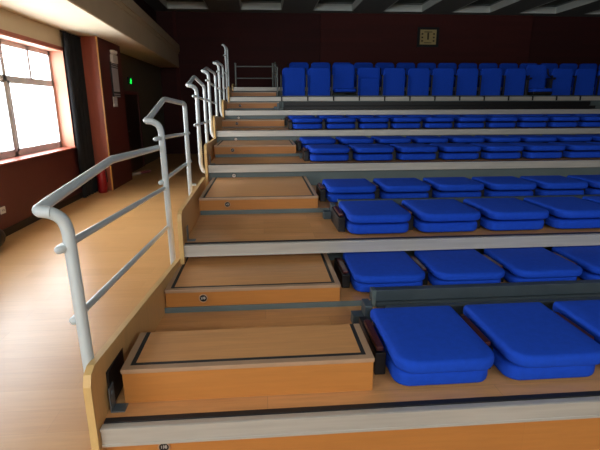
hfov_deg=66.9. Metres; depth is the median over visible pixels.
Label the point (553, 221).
seat cushion
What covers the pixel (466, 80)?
seat
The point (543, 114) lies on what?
seat
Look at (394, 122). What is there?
seat
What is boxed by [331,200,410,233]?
seat
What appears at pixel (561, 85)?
seat
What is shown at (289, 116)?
seat
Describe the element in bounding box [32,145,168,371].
handrail
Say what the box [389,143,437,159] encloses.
seat
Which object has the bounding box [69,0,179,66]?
bulkhead
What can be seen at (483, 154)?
seat cushion
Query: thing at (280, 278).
step
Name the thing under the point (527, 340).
seat
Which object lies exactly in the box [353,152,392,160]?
seat cushion
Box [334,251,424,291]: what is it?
seat
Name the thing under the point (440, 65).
seat
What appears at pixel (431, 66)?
seat
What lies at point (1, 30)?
trim
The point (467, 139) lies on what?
seat
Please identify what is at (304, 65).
seat
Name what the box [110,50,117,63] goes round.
emergency light
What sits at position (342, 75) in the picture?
seat
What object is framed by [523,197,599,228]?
seat
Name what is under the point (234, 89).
tier
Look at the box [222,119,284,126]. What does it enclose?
box
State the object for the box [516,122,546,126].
seat cushion
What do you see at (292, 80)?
seat
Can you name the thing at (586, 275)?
seat cushion
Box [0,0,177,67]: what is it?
ceiling
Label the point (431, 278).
seat cushion
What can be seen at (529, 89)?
seat cushion
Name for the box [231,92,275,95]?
box
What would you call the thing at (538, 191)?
seat cushion
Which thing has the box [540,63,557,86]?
seat
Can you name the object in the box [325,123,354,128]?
seat cushion
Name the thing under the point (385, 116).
seat
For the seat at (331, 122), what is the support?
on the tier at (220, 133)
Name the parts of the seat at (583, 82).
frame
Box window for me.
[0,33,76,165]
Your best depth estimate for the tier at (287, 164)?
5.80 m
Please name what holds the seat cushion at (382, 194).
on the seat at (385, 187)
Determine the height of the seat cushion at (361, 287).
0.069 m
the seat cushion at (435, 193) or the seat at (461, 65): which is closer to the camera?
the seat cushion at (435, 193)
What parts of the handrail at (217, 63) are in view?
post, post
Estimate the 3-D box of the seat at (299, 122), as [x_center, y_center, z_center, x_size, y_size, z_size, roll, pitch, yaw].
[0.080,-1.713,7.643,0.548,0.188,0.600,-1,15,-4]
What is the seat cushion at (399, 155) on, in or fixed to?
on the seat at (410, 151)
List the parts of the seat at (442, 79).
frame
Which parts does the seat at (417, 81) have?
frame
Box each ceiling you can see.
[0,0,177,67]
[144,0,599,16]
[241,0,570,4]
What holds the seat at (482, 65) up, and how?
on the tier at (234, 89)
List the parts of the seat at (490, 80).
frame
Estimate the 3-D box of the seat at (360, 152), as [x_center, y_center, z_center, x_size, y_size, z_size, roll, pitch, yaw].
[0.905,-0.962,6.022,0.569,0.188,0.600,-1,15,-4]
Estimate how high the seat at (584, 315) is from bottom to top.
0.188 m
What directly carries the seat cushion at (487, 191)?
on the seat at (493, 185)
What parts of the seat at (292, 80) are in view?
frame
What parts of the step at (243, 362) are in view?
edge trim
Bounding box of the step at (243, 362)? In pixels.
[120,324,374,402]
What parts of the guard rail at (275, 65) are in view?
post, post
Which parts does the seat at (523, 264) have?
armrest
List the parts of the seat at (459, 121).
hinge plate, backrest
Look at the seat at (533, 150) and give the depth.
5.99 m
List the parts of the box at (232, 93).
edge trim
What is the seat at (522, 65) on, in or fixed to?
on the tier at (234, 89)
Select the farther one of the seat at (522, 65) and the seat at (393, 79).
the seat at (522, 65)
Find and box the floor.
[0,154,205,449]
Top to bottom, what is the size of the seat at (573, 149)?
0.188 m
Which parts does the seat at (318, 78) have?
frame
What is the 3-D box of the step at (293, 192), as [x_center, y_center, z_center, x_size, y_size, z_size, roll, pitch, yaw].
[-0.450,-0.376,5.043,1.158,0.120,1.315,-1,15,-4]
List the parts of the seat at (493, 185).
backrest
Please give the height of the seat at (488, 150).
0.188 m
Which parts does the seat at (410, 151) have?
arm panel, hinge plate, backrest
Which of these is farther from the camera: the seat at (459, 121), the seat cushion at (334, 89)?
the seat cushion at (334, 89)
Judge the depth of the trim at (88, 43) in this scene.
8.54 m
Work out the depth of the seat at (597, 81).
11.00 m
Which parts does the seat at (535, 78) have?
armrest, frame, backrest, armrest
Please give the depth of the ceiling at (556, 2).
14.51 m
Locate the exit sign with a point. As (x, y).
(129, 79)
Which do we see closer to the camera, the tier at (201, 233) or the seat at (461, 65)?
the tier at (201, 233)
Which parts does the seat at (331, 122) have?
backrest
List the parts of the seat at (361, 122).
backrest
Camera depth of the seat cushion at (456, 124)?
7.65 m
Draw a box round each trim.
[0,29,63,49]
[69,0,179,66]
[78,36,111,190]
[95,36,113,190]
[159,0,599,13]
[172,11,184,153]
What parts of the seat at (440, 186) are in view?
arm panel, backrest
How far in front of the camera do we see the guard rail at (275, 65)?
11.38 m
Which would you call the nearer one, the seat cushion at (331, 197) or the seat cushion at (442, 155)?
the seat cushion at (331, 197)
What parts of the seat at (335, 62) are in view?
backrest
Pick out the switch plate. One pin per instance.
(115, 101)
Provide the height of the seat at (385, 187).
0.188 m
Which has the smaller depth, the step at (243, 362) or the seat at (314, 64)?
the step at (243, 362)
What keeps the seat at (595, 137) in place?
on the tier at (287, 164)
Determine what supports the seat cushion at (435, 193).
on the seat at (440, 186)
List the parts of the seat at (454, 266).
armrest, arm panel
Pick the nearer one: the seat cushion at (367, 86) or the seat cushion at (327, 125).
the seat cushion at (327, 125)
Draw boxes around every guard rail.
[234,63,273,86]
[274,62,277,95]
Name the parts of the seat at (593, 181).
backrest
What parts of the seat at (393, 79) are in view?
frame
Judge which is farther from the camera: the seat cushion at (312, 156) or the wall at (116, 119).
the wall at (116, 119)
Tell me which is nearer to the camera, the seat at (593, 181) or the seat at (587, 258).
the seat at (587, 258)
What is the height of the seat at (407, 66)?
0.740 m
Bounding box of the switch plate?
[113,97,117,106]
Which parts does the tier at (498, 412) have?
guard plate, panel, number plate, riser panel, beam plate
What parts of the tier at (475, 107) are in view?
panel, riser panel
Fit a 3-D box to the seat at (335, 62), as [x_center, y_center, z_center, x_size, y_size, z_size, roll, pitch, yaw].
[1.118,-3.982,12.181,0.573,0.740,0.520,-1,15,-4]
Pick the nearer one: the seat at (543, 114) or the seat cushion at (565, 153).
the seat cushion at (565, 153)
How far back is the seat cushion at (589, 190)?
4.93 m
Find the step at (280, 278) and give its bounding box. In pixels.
[164,253,340,306]
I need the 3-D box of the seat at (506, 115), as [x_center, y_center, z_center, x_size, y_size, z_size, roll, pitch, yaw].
[3.899,-2.094,8.976,0.553,0.188,0.540,-1,15,-4]
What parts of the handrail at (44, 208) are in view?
post, rail, rail, rail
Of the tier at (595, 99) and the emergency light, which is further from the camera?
the tier at (595, 99)
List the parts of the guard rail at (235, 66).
post, rail, rail, post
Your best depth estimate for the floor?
4.01 m
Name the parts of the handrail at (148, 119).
post, rail, rail, rail, post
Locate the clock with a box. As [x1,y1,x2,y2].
[417,27,439,46]
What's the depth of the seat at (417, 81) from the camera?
10.64 m
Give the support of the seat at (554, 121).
on the tier at (220, 133)
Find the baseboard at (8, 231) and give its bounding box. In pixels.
[3,192,82,236]
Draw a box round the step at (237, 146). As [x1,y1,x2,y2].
[214,140,295,153]
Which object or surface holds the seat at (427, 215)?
on the tier at (201, 233)
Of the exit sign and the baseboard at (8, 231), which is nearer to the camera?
the baseboard at (8, 231)
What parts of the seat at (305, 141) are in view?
arm panel, backrest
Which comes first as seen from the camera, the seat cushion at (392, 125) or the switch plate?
the seat cushion at (392, 125)
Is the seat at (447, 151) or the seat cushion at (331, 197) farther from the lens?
the seat at (447, 151)
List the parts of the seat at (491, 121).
backrest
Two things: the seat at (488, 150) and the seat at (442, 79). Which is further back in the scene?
the seat at (442, 79)
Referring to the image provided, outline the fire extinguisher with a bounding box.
[97,169,107,192]
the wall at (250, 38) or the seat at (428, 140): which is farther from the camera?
the wall at (250, 38)
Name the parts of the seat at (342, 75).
frame, backrest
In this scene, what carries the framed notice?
attached to the wall at (116, 119)
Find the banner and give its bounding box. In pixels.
[132,170,150,175]
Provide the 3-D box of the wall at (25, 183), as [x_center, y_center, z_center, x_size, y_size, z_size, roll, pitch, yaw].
[-3.951,-2.287,5.336,0.300,4.962,20.300,-1,15,-4]
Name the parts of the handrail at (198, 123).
rail, post, post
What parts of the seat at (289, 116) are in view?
backrest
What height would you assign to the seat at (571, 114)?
0.188 m
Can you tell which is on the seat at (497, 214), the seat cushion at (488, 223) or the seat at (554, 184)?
the seat cushion at (488, 223)
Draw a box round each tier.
[83,258,599,449]
[177,177,599,263]
[204,138,599,186]
[213,116,599,143]
[222,100,599,124]
[227,86,599,107]
[232,84,593,95]
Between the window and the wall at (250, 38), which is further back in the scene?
the wall at (250, 38)
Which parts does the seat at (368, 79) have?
frame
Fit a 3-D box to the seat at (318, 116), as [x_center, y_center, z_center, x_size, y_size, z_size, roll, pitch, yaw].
[0.550,-2.014,8.714,0.553,0.188,0.540,-1,15,-4]
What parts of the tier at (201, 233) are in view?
panel, riser panel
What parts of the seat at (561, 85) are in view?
frame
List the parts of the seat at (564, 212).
backrest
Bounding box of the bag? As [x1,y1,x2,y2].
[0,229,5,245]
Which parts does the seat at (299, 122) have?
arm panel, backrest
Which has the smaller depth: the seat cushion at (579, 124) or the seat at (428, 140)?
the seat at (428, 140)
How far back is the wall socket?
5.75 m
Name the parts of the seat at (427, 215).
arm panel, backrest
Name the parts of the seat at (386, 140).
hinge plate, backrest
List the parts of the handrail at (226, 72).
post, post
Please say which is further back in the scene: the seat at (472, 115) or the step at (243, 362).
the seat at (472, 115)
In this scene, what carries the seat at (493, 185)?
on the tier at (201, 233)
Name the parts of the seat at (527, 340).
armrest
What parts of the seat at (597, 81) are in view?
frame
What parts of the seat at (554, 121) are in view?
backrest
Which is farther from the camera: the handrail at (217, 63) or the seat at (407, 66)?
the seat at (407, 66)
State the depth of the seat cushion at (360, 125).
7.52 m
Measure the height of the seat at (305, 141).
0.188 m
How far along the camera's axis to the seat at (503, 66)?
12.55 m
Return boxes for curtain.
[60,30,97,197]
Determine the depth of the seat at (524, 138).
6.86 m
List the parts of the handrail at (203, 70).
rail, post, post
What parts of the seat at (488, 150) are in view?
backrest, hinge plate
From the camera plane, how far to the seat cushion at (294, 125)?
7.43 m
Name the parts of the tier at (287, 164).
panel, riser panel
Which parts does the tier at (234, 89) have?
riser panel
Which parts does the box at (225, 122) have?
edge trim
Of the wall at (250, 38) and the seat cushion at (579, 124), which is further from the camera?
the wall at (250, 38)
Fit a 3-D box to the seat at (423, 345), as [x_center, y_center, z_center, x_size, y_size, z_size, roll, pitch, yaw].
[0.639,0.634,2.379,0.546,0.188,0.600,-1,15,-4]
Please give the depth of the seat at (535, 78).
10.94 m
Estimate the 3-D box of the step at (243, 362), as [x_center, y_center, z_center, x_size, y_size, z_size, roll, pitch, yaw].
[-0.241,0.675,2.265,1.158,0.175,0.352,-1,15,-4]
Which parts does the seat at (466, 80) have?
frame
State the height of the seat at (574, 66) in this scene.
0.740 m
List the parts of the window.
sill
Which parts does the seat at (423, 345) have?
arm panel, armrest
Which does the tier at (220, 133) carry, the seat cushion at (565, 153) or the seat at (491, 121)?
the seat at (491, 121)
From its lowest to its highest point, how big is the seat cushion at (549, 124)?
0.083 m
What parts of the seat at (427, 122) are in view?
backrest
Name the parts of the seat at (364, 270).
armrest, arm panel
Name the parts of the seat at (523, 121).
backrest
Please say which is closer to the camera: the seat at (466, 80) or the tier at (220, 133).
the tier at (220, 133)
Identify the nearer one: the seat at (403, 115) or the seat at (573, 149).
the seat at (573, 149)
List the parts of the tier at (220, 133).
panel, riser panel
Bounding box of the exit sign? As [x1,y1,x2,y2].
[127,77,131,84]
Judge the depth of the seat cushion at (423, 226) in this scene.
3.70 m
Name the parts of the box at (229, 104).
edge trim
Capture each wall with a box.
[0,0,166,229]
[97,37,132,189]
[156,11,599,153]
[320,13,532,86]
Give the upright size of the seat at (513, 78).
0.740 m
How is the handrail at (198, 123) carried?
attached to the tier at (287, 164)
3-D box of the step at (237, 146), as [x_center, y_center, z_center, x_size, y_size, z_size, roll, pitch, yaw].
[-0.669,-1.190,6.886,1.158,0.120,0.986,-1,15,-4]
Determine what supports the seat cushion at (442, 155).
on the seat at (447, 151)
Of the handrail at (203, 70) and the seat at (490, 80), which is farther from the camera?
the seat at (490, 80)
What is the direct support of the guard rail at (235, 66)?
on the tier at (234, 89)
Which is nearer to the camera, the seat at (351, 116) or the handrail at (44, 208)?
the handrail at (44, 208)
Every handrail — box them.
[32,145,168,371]
[143,97,195,263]
[186,75,209,172]
[201,67,217,137]
[213,60,224,115]
[222,44,229,100]
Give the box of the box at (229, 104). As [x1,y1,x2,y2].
[227,102,278,107]
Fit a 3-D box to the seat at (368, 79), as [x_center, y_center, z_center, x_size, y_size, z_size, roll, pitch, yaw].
[1.598,-3.260,10.492,0.573,0.750,0.520,-1,15,-4]
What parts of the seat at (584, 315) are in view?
armrest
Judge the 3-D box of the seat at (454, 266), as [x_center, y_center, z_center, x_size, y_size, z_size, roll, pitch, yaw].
[1.156,0.337,3.417,0.571,0.156,0.558,-1,15,-4]
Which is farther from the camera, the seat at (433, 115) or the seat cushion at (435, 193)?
the seat at (433, 115)
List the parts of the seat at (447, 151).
arm panel, backrest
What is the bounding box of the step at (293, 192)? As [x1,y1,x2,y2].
[199,176,317,209]
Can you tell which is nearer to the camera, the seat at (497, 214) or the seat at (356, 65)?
the seat at (497, 214)
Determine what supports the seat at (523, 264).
on the tier at (498, 412)
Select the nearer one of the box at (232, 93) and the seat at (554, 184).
the seat at (554, 184)
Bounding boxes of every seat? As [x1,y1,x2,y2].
[280,67,304,100]
[285,115,314,125]
[287,62,308,86]
[288,117,321,128]
[295,137,335,150]
[302,144,349,160]
[305,68,329,100]
[309,62,329,68]
[316,115,344,118]
[316,179,375,201]
[319,117,355,128]
[330,62,350,67]
[330,64,355,100]
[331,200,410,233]
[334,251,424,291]
[335,136,373,146]
[345,115,373,117]
[346,144,393,160]
[351,63,372,86]
[352,117,388,128]
[355,67,379,100]
[359,306,494,385]
[370,136,410,145]
[371,178,430,198]
[372,63,393,86]
[373,115,402,117]
[380,68,404,100]
[385,117,421,128]
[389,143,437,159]
[393,63,414,86]
[400,199,480,231]
[403,115,431,116]
[405,68,429,100]
[406,136,447,144]
[409,249,504,284]
[414,63,435,86]
[417,117,453,127]
[423,177,483,197]
[429,68,453,100]
[430,143,480,159]
[432,114,459,116]
[435,63,456,86]
[440,135,484,143]
[449,116,485,127]
[454,68,478,100]
[456,63,476,69]
[456,114,487,116]
[457,302,599,379]
[463,198,548,230]
[470,143,523,158]
[471,176,536,196]
[475,135,520,142]
[476,63,497,86]
[478,68,502,99]
[478,116,517,127]
[482,247,582,282]
[484,114,515,116]
[499,63,517,86]
[502,68,525,99]
[507,116,548,127]
[508,135,556,142]
[509,142,565,158]
[514,114,543,115]
[519,63,536,68]
[520,175,587,195]
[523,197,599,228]
[524,65,555,99]
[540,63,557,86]
[541,116,579,127]
[542,135,591,141]
[543,114,571,115]
[547,68,572,99]
[548,142,599,157]
[551,245,599,279]
[553,300,599,343]
[559,63,577,86]
[567,175,599,194]
[571,68,595,99]
[571,114,598,115]
[573,116,599,126]
[576,134,599,141]
[578,63,596,84]
[582,196,599,203]
[594,69,599,94]
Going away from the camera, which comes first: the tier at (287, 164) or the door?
the tier at (287, 164)
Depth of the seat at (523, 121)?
7.73 m
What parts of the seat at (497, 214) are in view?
arm panel, backrest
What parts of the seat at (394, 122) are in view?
backrest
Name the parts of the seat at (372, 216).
arm panel, armrest, backrest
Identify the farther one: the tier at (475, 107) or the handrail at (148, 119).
the tier at (475, 107)
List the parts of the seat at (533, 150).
backrest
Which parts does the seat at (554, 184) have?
backrest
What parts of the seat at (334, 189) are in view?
arm panel, backrest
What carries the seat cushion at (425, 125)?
on the seat at (427, 122)
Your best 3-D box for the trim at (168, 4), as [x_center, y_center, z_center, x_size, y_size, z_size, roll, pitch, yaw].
[4.139,-4.574,5.365,15.070,0.204,19.500,-1,15,-4]
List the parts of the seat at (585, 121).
backrest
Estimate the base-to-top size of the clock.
0.620 m
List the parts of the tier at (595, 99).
riser panel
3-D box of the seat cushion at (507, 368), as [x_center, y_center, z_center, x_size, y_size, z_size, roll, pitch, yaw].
[1.223,0.656,2.445,0.478,0.083,0.500,-1,15,-4]
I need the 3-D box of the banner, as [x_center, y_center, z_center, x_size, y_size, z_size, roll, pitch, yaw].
[-3.892,-1.280,11.110,0.070,0.067,0.667,5,16,19]
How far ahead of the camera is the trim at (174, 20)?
15.20 m
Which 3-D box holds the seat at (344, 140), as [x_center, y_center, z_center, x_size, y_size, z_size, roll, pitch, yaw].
[0.796,-1.240,6.915,0.559,0.188,0.600,-1,15,-4]
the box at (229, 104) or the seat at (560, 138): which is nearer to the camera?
the seat at (560, 138)
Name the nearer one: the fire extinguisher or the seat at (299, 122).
the seat at (299, 122)
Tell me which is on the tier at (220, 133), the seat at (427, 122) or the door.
the seat at (427, 122)
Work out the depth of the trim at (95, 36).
8.58 m
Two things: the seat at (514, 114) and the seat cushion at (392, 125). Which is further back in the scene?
the seat at (514, 114)
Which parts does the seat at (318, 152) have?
arm panel, backrest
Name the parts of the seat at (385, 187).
arm panel, backrest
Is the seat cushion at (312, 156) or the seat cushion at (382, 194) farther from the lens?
the seat cushion at (312, 156)
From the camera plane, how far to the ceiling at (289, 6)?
14.35 m
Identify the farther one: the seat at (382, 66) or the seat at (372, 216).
the seat at (382, 66)
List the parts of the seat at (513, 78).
frame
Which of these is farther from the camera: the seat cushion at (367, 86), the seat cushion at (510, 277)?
the seat cushion at (367, 86)
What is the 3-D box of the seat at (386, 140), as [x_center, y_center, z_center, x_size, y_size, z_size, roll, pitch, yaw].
[1.360,-1.253,6.959,0.559,0.188,0.600,-1,15,-4]
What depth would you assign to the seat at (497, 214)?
3.75 m
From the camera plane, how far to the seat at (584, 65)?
12.73 m
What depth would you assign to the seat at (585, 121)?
7.81 m
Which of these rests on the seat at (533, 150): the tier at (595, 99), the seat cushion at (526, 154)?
the seat cushion at (526, 154)
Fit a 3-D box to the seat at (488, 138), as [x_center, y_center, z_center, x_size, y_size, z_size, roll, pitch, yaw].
[3.052,-1.294,7.092,0.559,0.188,0.600,-1,15,-4]
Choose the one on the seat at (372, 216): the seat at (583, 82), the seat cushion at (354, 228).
the seat cushion at (354, 228)
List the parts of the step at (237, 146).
edge trim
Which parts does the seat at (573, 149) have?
backrest, hinge plate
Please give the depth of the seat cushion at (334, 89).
10.32 m
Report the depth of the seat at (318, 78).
10.47 m
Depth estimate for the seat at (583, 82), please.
10.96 m
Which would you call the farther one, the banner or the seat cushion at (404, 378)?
the banner
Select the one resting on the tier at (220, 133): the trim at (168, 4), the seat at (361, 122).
the seat at (361, 122)
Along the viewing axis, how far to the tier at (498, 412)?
2.10 m
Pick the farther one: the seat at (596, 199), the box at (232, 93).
the box at (232, 93)
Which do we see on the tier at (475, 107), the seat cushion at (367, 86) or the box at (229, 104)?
the box at (229, 104)
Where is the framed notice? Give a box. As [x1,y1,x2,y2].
[109,61,120,97]
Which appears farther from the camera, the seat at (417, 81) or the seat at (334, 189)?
the seat at (417, 81)
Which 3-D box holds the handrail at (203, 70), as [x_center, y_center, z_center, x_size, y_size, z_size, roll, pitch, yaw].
[-1.506,-2.102,7.758,0.173,1.143,1.301,-1,15,-4]
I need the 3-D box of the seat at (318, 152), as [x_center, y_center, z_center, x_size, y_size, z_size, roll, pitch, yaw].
[0.331,-0.949,5.977,0.569,0.188,0.600,-1,15,-4]
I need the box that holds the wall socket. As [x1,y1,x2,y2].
[0,206,5,213]
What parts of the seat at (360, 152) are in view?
arm panel, backrest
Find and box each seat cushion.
[292,123,321,128]
[309,152,348,160]
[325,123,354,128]
[325,188,374,201]
[333,88,355,91]
[343,213,408,233]
[345,264,422,291]
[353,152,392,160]
[358,123,387,128]
[359,78,378,95]
[374,327,487,385]
[378,187,428,198]
[390,123,419,127]
[396,152,435,159]
[412,214,476,231]
[422,123,452,127]
[426,268,500,284]
[432,189,480,197]
[438,152,478,159]
[454,122,483,127]
[480,151,520,158]
[480,215,543,230]
[484,188,532,196]
[485,122,515,127]
[491,343,594,379]
[503,267,576,282]
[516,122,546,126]
[522,151,561,158]
[528,88,551,91]
[535,188,583,195]
[545,215,599,228]
[547,122,576,126]
[562,150,599,157]
[577,122,599,126]
[578,268,599,279]
[584,187,599,194]
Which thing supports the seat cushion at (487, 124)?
on the seat at (491, 121)
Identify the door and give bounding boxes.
[124,90,144,171]
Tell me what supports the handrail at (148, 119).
attached to the tier at (201, 233)
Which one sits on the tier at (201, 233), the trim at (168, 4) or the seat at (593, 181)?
the seat at (593, 181)
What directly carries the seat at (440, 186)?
on the tier at (201, 233)
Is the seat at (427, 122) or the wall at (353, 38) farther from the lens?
the wall at (353, 38)
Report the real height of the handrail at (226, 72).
1.303 m

